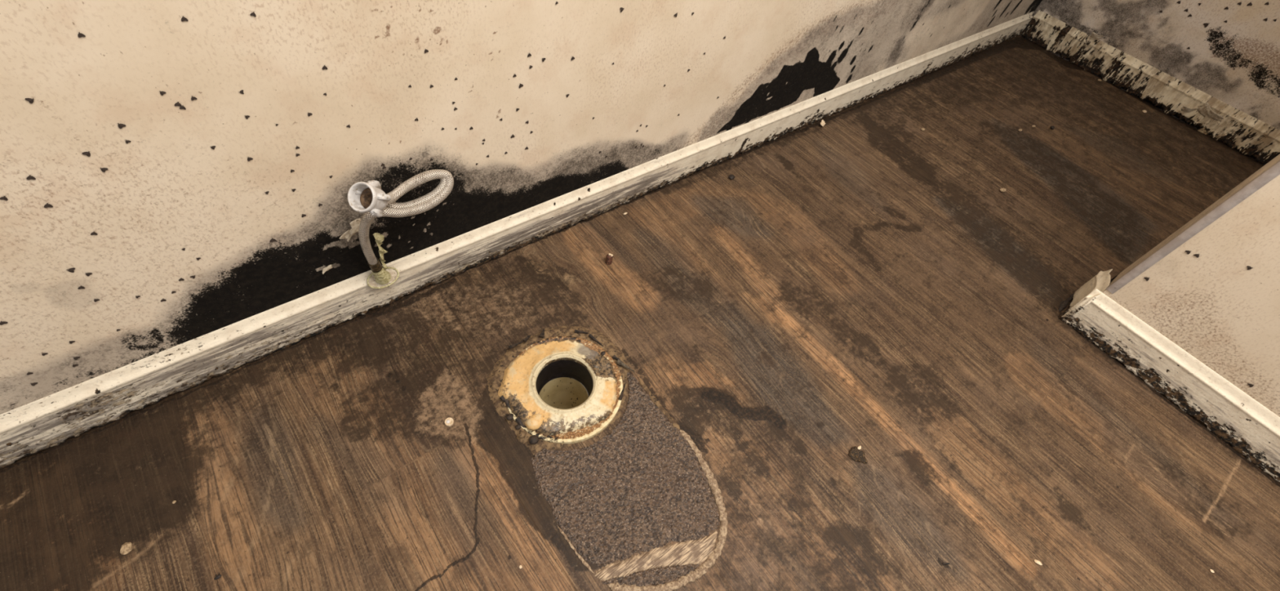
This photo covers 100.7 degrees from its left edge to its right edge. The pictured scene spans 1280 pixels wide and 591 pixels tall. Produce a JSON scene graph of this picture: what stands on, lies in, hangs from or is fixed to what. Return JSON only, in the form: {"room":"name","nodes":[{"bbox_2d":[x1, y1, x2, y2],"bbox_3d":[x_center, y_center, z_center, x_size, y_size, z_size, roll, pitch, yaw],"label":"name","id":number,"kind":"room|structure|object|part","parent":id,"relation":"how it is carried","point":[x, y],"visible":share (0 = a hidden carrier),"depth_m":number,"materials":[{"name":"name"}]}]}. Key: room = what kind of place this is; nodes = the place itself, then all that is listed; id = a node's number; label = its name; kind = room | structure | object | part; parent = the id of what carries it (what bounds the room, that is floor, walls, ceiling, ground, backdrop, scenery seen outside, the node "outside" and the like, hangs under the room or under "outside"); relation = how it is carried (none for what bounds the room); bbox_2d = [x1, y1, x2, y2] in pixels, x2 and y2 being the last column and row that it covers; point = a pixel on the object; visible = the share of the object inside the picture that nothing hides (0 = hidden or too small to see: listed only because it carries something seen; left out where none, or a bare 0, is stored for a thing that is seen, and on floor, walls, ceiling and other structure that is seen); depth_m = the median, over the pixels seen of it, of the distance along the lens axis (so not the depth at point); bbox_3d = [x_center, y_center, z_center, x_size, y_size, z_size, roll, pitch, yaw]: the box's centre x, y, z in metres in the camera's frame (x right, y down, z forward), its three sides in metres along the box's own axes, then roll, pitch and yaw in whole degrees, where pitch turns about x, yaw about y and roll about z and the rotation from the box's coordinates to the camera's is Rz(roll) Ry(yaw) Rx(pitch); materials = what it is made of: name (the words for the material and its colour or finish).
{"room":"damaged room","nodes":[
{"label":"damaged room","id":0,"kind":"room"},
{"bbox_2d":[0,0,1042,414],"bbox_3d":[0.203,-0.928,0.238,3.416,2.300,0.001,-28,62,-27],"label":"wall","id":1,"kind":"structure","parent":0,"point":[162,193],"depth_m":0.63,"materials":[{"name":"beige paint"}]},
{"bbox_2d":[0,195,8,200],"bbox_3d":[-0.574,-0.088,0.479,0.006,0.006,0.001,-28,62,-27],"label":"chip","id":2,"kind":"object","parent":1,"relation":"attached to","point":[4,197],"visible":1,"depth_m":0.48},
{"bbox_2d":[0,320,8,324],"bbox_3d":[-0.658,0.028,0.547,0.006,0.006,0.001,-28,62,-27],"label":"chip","id":3,"kind":"object","parent":1,"relation":"attached to","point":[1,322],"visible":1,"depth_m":0.55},
{"bbox_2d":[24,97,34,103],"bbox_3d":[-0.511,-0.164,0.446,0.006,0.005,0.001,-28,62,-27],"label":"chip","id":4,"kind":"object","parent":1,"relation":"attached to","point":[30,100],"visible":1,"depth_m":0.45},
{"bbox_2d":[26,173,35,179],"bbox_3d":[-0.552,-0.107,0.480,0.006,0.007,0.001,-28,62,-27],"label":"chip","id":5,"kind":"object","parent":1,"relation":"attached to","point":[29,177],"visible":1,"depth_m":0.48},
{"bbox_2d":[44,202,53,208],"bbox_3d":[-0.561,-0.085,0.502,0.006,0.007,0.001,-28,62,-27],"label":"chip","id":6,"kind":"object","parent":1,"relation":"attached to","point":[46,205],"visible":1,"depth_m":0.50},
{"bbox_2d":[66,267,75,272],"bbox_3d":[-0.593,-0.026,0.552,0.008,0.008,0.001,-28,62,-27],"label":"chip","id":7,"kind":"object","parent":1,"relation":"attached to","point":[71,269],"visible":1,"depth_m":0.55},
{"bbox_2d":[77,31,85,37],"bbox_3d":[-0.460,-0.215,0.436,0.005,0.005,0.001,-28,62,-28],"label":"chip","id":8,"kind":"object","parent":1,"relation":"attached to","point":[79,35],"visible":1,"depth_m":0.44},
{"bbox_2d":[81,151,91,156],"bbox_3d":[-0.514,-0.132,0.494,0.007,0.007,0.001,-28,62,-27],"label":"chip","id":9,"kind":"object","parent":1,"relation":"attached to","point":[87,153],"visible":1,"depth_m":0.49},
{"bbox_2d":[100,167,107,172],"bbox_3d":[-0.515,-0.121,0.510,0.006,0.007,0.001,-28,62,-27],"label":"chip","id":10,"kind":"object","parent":1,"relation":"attached to","point":[104,169],"visible":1,"depth_m":0.51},
{"bbox_2d":[117,123,125,128],"bbox_3d":[-0.484,-0.159,0.494,0.006,0.007,0.001,-28,62,-27],"label":"chip","id":11,"kind":"object","parent":1,"relation":"attached to","point":[120,126],"visible":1,"depth_m":0.49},
{"bbox_2d":[174,101,182,106],"bbox_3d":[-0.445,-0.184,0.510,0.006,0.007,0.001,-28,62,-27],"label":"chip","id":12,"kind":"object","parent":1,"relation":"attached to","point":[178,104],"visible":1,"depth_m":0.51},
{"bbox_2d":[181,16,188,21],"bbox_3d":[-0.404,-0.245,0.469,0.005,0.006,0.001,-28,62,-27],"label":"drain fly","id":13,"kind":"object","parent":1,"relation":"attached to","point":[183,19],"visible":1,"depth_m":0.47},
{"bbox_2d":[322,264,332,274],"bbox_3d":[-0.442,-0.037,0.749,0.003,0.008,0.016,31,54,14],"label":"flake","id":14,"kind":"object","parent":1,"relation":"attached to","point":[330,266],"visible":1,"depth_m":0.75,"materials":[{"name":"beige paint"}]},
{"bbox_2d":[339,227,357,241],"bbox_3d":[-0.395,-0.086,0.728,0.005,0.013,0.039,25,53,9],"label":"flake","id":15,"kind":"object","parent":1,"relation":"attached to","point":[347,234],"visible":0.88,"depth_m":0.72,"materials":[{"name":"beige paint"}]},
{"bbox_2d":[349,217,361,235],"bbox_3d":[-0.386,-0.095,0.725,0.007,0.020,0.029,36,55,17],"label":"flake","id":16,"kind":"object","parent":1,"relation":"attached to","point":[354,224],"visible":0.67,"depth_m":0.72,"materials":[{"name":"beige paint"}]},
{"bbox_2d":[366,232,399,288],"bbox_3d":[-0.386,-0.053,0.777,0.047,0.111,0.028,-28,62,-27],"label":"pipe stub","id":17,"kind":"object","parent":1,"relation":"attached to","point":[386,277],"visible":0.93,"depth_m":0.80,"materials":[{"name":"paint"}]},
{"bbox_3d":[-0.394,-0.027,0.813,0.047,0.008,0.028,-28,101,-21],"label":"plate","id":18,"kind":"part","parent":17,"relation":"part of","materials":[{"name":"paint"}]},
{"bbox_2d":[347,168,453,271],"bbox_3d":[-0.308,-0.102,0.719,0.139,0.194,0.077,-28,62,-27],"label":"supply hose","id":19,"kind":"object","parent":17,"relation":"attached to","point":[368,199],"visible":1,"depth_m":0.69,"materials":[{"name":"metal"}]},
{"bbox_2d":[360,187,372,208],"bbox_3d":[-0.322,-0.116,0.636,0.027,0.007,0.027,24,96,8],"label":"washer","id":20,"kind":"object","parent":19,"relation":"in","point":[366,194],"depth_m":0.63,"materials":[{"name":"brown metal"}]},
{"bbox_2d":[0,10,1034,469],"bbox_3d":[0.048,-0.256,1.106,3.409,0.082,0.012,-28,62,-27],"label":"baseboard","id":21,"kind":"structure","parent":1,"relation":"attached to","point":[47,422],"depth_m":0.84,"materials":[{"name":"paint"}]},
{"bbox_2d":[0,34,1279,590],"bbox_3d":[0.712,0.512,0.690,3.420,0.001,2.207,-28,62,-27],"label":"floor","id":22,"kind":"structure","parent":0,"point":[867,277],"depth_m":0.86,"materials":[{"name":"brown wood"}]},
{"bbox_2d":[120,542,133,555],"bbox_3d":[-0.600,0.295,0.619,0.012,0.003,0.014,-28,62,-27],"label":"chip","id":23,"kind":"object","parent":22,"relation":"on","point":[126,548],"visible":1,"depth_m":0.62,"materials":[{"name":"beige"}]},
{"bbox_2d":[213,574,221,579],"bbox_3d":[-0.489,0.326,0.615,0.008,0.002,0.005,-28,62,-27],"label":"crumb","id":24,"kind":"object","parent":22,"relation":"on","point":[218,576],"visible":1,"depth_m":0.61,"materials":[{"name":"brown"}]},
{"bbox_2d":[444,417,453,426],"bbox_3d":[-0.275,0.182,0.763,0.012,0.004,0.012,-28,62,-27],"label":"anchor","id":25,"kind":"object","parent":22,"relation":"on","point":[448,421],"visible":1,"depth_m":0.76,"materials":[{"name":"white plastic"}]},
{"bbox_2d":[486,325,635,454],"bbox_3d":[-0.129,0.183,0.892,0.221,0.206,0.206,-28,62,-27],"label":"flange","id":26,"kind":"object","parent":22,"relation":"on","point":[587,393],"visible":1,"depth_m":0.82,"materials":[{"name":"plastic"}]},
{"bbox_2d":[605,253,613,264],"bbox_3d":[-0.057,-0.068,0.985,0.015,0.022,0.015,-28,62,-27],"label":"bolt","id":27,"kind":"object","parent":22,"relation":"on","point":[609,256],"visible":1,"depth_m":0.98,"materials":[{"name":"metal"}]},
{"bbox_2d":[531,372,728,590],"bbox_3d":[-0.015,0.261,0.749,0.242,0.006,0.317,-28,62,-27],"label":"carpet patch","id":28,"kind":"object","parent":22,"relation":"on","point":[642,486],"visible":1,"depth_m":0.73,"materials":[{"name":"carpet"}]},
{"bbox_2d":[728,173,735,179],"bbox_3d":[0.206,-0.267,1.190,0.012,0.007,0.018,33,54,15],"label":"lump","id":29,"kind":"object","parent":22,"relation":"on","point":[731,176],"visible":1,"depth_m":1.19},
{"bbox_2d":[820,119,825,126],"bbox_3d":[0.472,-0.445,1.371,0.013,0.009,0.027,30,54,12],"label":"flake","id":30,"kind":"object","parent":22,"relation":"on","point":[822,123],"visible":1,"depth_m":1.37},
{"bbox_2d":[847,445,867,463],"bbox_3d":[0.340,0.248,0.822,0.028,0.005,0.031,-28,62,-27],"label":"crust","id":31,"kind":"object","parent":22,"relation":"on","point":[855,454],"visible":1,"depth_m":0.82,"materials":[{"name":"brown"}]},
{"bbox_2d":[1000,187,1006,191],"bbox_3d":[0.896,-0.260,1.309,0.018,0.008,0.012,-3,54,-12],"label":"pebble","id":32,"kind":"object","parent":22,"relation":"on","point":[1002,189],"visible":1,"depth_m":1.31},
{"bbox_2d":[1034,559,1042,565],"bbox_3d":[0.572,0.383,0.762,0.012,0.002,0.006,28,53,11],"label":"chip","id":33,"kind":"object","parent":22,"relation":"on","point":[1037,562],"visible":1,"depth_m":0.76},
{"bbox_2d":[1048,50,1069,61],"bbox_3d":[1.494,-0.842,1.858,0.048,0.013,0.220,-33,65,-30],"label":"debris","id":34,"kind":"object","parent":22,"relation":"on","point":[1055,53],"visible":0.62,"depth_m":1.86,"materials":[{"name":"black"}]},
{"bbox_2d":[1058,293,1074,311],"bbox_3d":[0.893,0.009,1.104,0.102,0.004,0.014,-28,62,-27],"label":"debris","id":35,"kind":"object","parent":22,"relation":"on","point":[1063,305],"visible":0.8,"depth_m":1.09,"materials":[{"name":"brown"}]},
{"bbox_2d":[1197,126,1208,134],"bbox_3d":[1.826,-0.484,1.634,0.047,0.028,0.171,-35,66,-30],"label":"debris","id":36,"kind":"object","parent":22,"relation":"on","point":[1202,130],"visible":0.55,"depth_m":1.66,"materials":[{"name":"brown"}]},
{"bbox_2d":[1215,133,1226,137],"bbox_3d":[1.773,-0.488,1.619,0.010,0.027,0.018,0,53,-10],"label":"flake","id":37,"kind":"object","parent":22,"relation":"on","point":[1224,134],"visible":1,"depth_m":1.62,"materials":[{"name":"beige paint"}]},
{"bbox_2d":[1020,0,1279,156],"bbox_3d":[2.209,-0.894,0.572,0.001,2.300,2.206,-28,62,-27],"label":"wall","id":38,"kind":"structure","parent":0,"point":[1236,62],"depth_m":1.59,"materials":[{"name":"beige paint"}]},
{"bbox_2d":[1090,31,1103,38],"bbox_3d":[1.512,-0.861,1.758,0.034,0.017,0.010,36,55,17],"label":"flake","id":39,"kind":"object","parent":38,"relation":"attached to","point":[1095,35],"visible":1,"depth_m":1.76,"materials":[{"name":"beige paint"}]},
{"bbox_2d":[1021,9,1279,164],"bbox_3d":[1.784,-0.523,1.617,0.014,0.090,1.316,-28,62,-27],"label":"baseboard","id":40,"kind":"structure","parent":38,"relation":"attached to","point":[1253,137],"depth_m":1.70,"materials":[{"name":"white wood"}]},
{"bbox_2d":[1180,105,1198,112],"bbox_3d":[1.713,-0.582,1.654,0.048,0.023,0.012,14,52,1],"label":"flake","id":41,"kind":"object","parent":38,"relation":"attached to","point":[1184,108],"visible":1,"depth_m":1.66,"materials":[{"name":"beige paint"}]},
{"bbox_2d":[1197,102,1223,121],"bbox_3d":[1.748,-0.560,1.627,0.021,0.044,0.080,-33,65,-30],"label":"flake","id":42,"kind":"object","parent":38,"relation":"attached to","point":[1205,109],"visible":1,"depth_m":1.62,"materials":[{"name":"beige paint"}]},
{"bbox_2d":[1102,154,1279,417],"bbox_3d":[1.511,-0.158,-0.116,0.098,2.300,1.486,-28,62,-27],"label":"wall","id":43,"kind":"structure","parent":0,"point":[1225,314],"depth_m":0.87,"materials":[{"name":"beige paint"}]},
{"bbox_2d":[1061,268,1112,321],"bbox_3d":[0.898,-0.006,1.063,0.123,0.090,0.017,-36,66,-31],"label":"baseboard","id":44,"kind":"structure","parent":43,"relation":"attached to","point":[1100,282],"depth_m":1.05,"materials":[{"name":"paint"}]},
{"bbox_2d":[1058,288,1279,482],"bbox_3d":[1.309,0.525,0.730,0.012,0.090,1.498,-28,62,-27],"label":"baseboard","id":45,"kind":"structure","parent":43,"relation":"attached to","point":[1251,429],"depth_m":0.95,"materials":[{"name":"paint"}]},
{"bbox_2d":[1106,160,1279,293],"bbox_3d":[1.035,-0.671,0.127,0.010,2.200,0.014,-28,62,-27],"label":"trim","id":46,"kind":"structure","parent":43,"relation":"attached to","point":[1273,171],"depth_m":0.85,"materials":[{"name":"paint"}]}
]}

